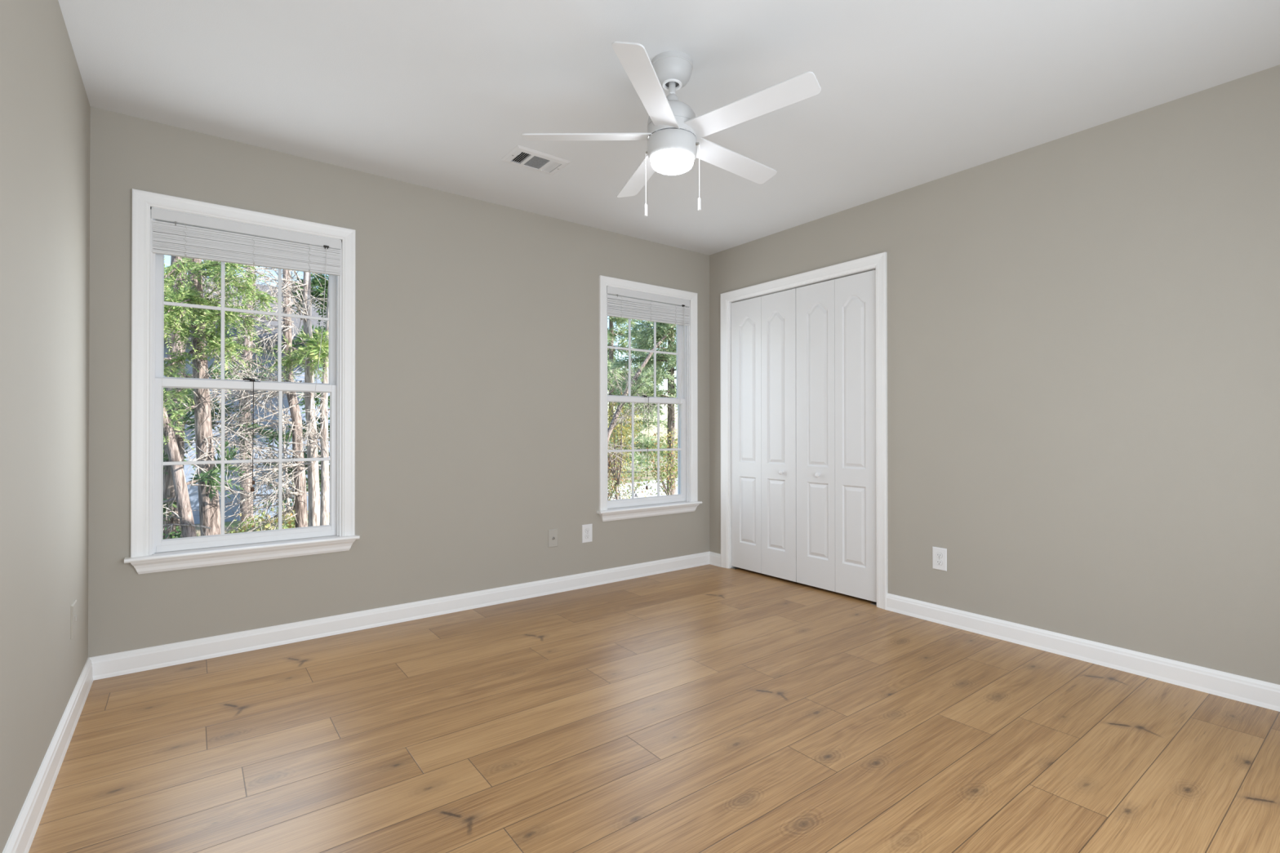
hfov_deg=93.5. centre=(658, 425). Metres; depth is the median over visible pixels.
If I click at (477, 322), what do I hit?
wall
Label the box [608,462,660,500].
shrub
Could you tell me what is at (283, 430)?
sapling
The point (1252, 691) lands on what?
baseboard
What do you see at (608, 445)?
shrub
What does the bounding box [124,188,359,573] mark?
window
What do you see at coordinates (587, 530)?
outlet
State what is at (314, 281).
fir tree
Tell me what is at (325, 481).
pine tree
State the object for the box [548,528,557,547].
cable plate
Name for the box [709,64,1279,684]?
wall
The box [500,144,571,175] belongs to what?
ceiling vent
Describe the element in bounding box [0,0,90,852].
wall
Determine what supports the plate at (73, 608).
attached to the wall at (45, 108)
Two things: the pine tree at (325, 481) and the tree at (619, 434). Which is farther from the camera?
the tree at (619, 434)
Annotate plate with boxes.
[70,599,77,639]
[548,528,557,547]
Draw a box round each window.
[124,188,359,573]
[596,275,702,521]
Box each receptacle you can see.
[936,552,942,558]
[936,560,942,565]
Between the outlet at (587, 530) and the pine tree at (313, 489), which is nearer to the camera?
the outlet at (587, 530)
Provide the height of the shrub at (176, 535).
0.889 m
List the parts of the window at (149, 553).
sash, sash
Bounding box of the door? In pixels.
[720,251,888,609]
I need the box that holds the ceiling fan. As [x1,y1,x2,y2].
[520,40,821,216]
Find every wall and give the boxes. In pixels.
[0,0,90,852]
[88,106,709,657]
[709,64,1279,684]
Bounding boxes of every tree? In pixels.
[163,255,292,538]
[163,255,298,536]
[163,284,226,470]
[163,405,247,537]
[164,265,328,529]
[172,269,323,532]
[189,266,329,526]
[253,271,329,513]
[277,277,329,525]
[607,315,677,475]
[607,319,677,494]
[607,324,676,466]
[607,390,646,499]
[634,427,677,497]
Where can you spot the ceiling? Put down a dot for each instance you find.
(433, 94)
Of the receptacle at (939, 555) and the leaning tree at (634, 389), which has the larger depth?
the leaning tree at (634, 389)
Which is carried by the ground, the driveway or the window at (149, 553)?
the driveway
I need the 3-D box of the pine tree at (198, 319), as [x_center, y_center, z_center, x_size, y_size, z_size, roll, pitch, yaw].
[-3.849,-0.781,5.090,1.293,5.255,1.454,0,0,-25]
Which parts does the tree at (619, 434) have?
stem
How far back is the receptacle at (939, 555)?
3.29 m
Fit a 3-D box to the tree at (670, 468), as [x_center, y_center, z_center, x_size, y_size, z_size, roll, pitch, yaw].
[0.085,0.924,12.288,1.210,1.905,1.291,0,0,-38]
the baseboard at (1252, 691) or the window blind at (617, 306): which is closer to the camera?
the baseboard at (1252, 691)
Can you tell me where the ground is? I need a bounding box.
[194,443,677,536]
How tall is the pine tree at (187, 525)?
3.164 m
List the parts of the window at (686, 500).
sash, sash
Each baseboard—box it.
[2,657,93,852]
[88,551,709,680]
[709,551,720,567]
[886,593,1279,711]
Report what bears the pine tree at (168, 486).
on the ground
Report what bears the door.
in the wall at (1083, 326)
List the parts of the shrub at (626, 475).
stem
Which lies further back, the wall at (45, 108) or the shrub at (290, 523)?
the shrub at (290, 523)
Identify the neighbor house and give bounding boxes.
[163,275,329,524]
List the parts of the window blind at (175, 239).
head rail, rail, pull cord, lift cord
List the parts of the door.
knob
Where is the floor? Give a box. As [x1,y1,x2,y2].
[28,564,1279,852]
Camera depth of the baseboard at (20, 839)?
1.76 m
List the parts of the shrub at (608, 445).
stem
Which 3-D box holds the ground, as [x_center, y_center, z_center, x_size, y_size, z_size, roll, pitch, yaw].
[-17.471,2.158,35.767,70.000,0.300,69.100,0,0,-38]
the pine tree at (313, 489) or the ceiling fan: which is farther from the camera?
the pine tree at (313, 489)
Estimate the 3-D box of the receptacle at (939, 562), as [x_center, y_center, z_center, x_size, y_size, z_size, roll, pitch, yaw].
[1.539,0.748,3.295,0.002,0.027,0.033,0,0,-38]
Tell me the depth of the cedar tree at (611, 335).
24.83 m
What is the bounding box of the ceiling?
[57,0,1279,255]
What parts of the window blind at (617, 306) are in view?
pull cord, pull cord, head rail, rail, lift cord, lift cord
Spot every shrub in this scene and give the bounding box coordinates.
[163,525,200,539]
[225,500,329,533]
[608,444,631,499]
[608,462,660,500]
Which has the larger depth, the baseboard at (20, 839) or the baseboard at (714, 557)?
the baseboard at (714, 557)
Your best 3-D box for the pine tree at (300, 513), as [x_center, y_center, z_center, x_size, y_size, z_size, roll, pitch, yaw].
[-4.169,-0.827,6.055,1.585,5.353,1.483,0,0,24]
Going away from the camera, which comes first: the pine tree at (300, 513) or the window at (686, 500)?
the window at (686, 500)
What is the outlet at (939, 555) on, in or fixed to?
attached to the wall at (1083, 326)
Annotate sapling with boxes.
[265,410,306,519]
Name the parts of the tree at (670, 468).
stem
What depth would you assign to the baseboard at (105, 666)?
3.17 m
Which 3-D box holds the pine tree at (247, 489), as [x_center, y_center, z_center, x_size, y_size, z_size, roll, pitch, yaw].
[-5.278,-1.518,7.776,2.517,6.752,1.574,0,0,-38]
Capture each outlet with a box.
[582,524,592,542]
[932,546,946,571]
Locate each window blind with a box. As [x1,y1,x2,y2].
[151,207,341,491]
[606,285,689,497]
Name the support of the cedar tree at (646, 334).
on the ground
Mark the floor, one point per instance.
(705, 708)
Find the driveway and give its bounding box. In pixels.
[608,478,677,500]
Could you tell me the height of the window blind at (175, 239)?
1.296 m

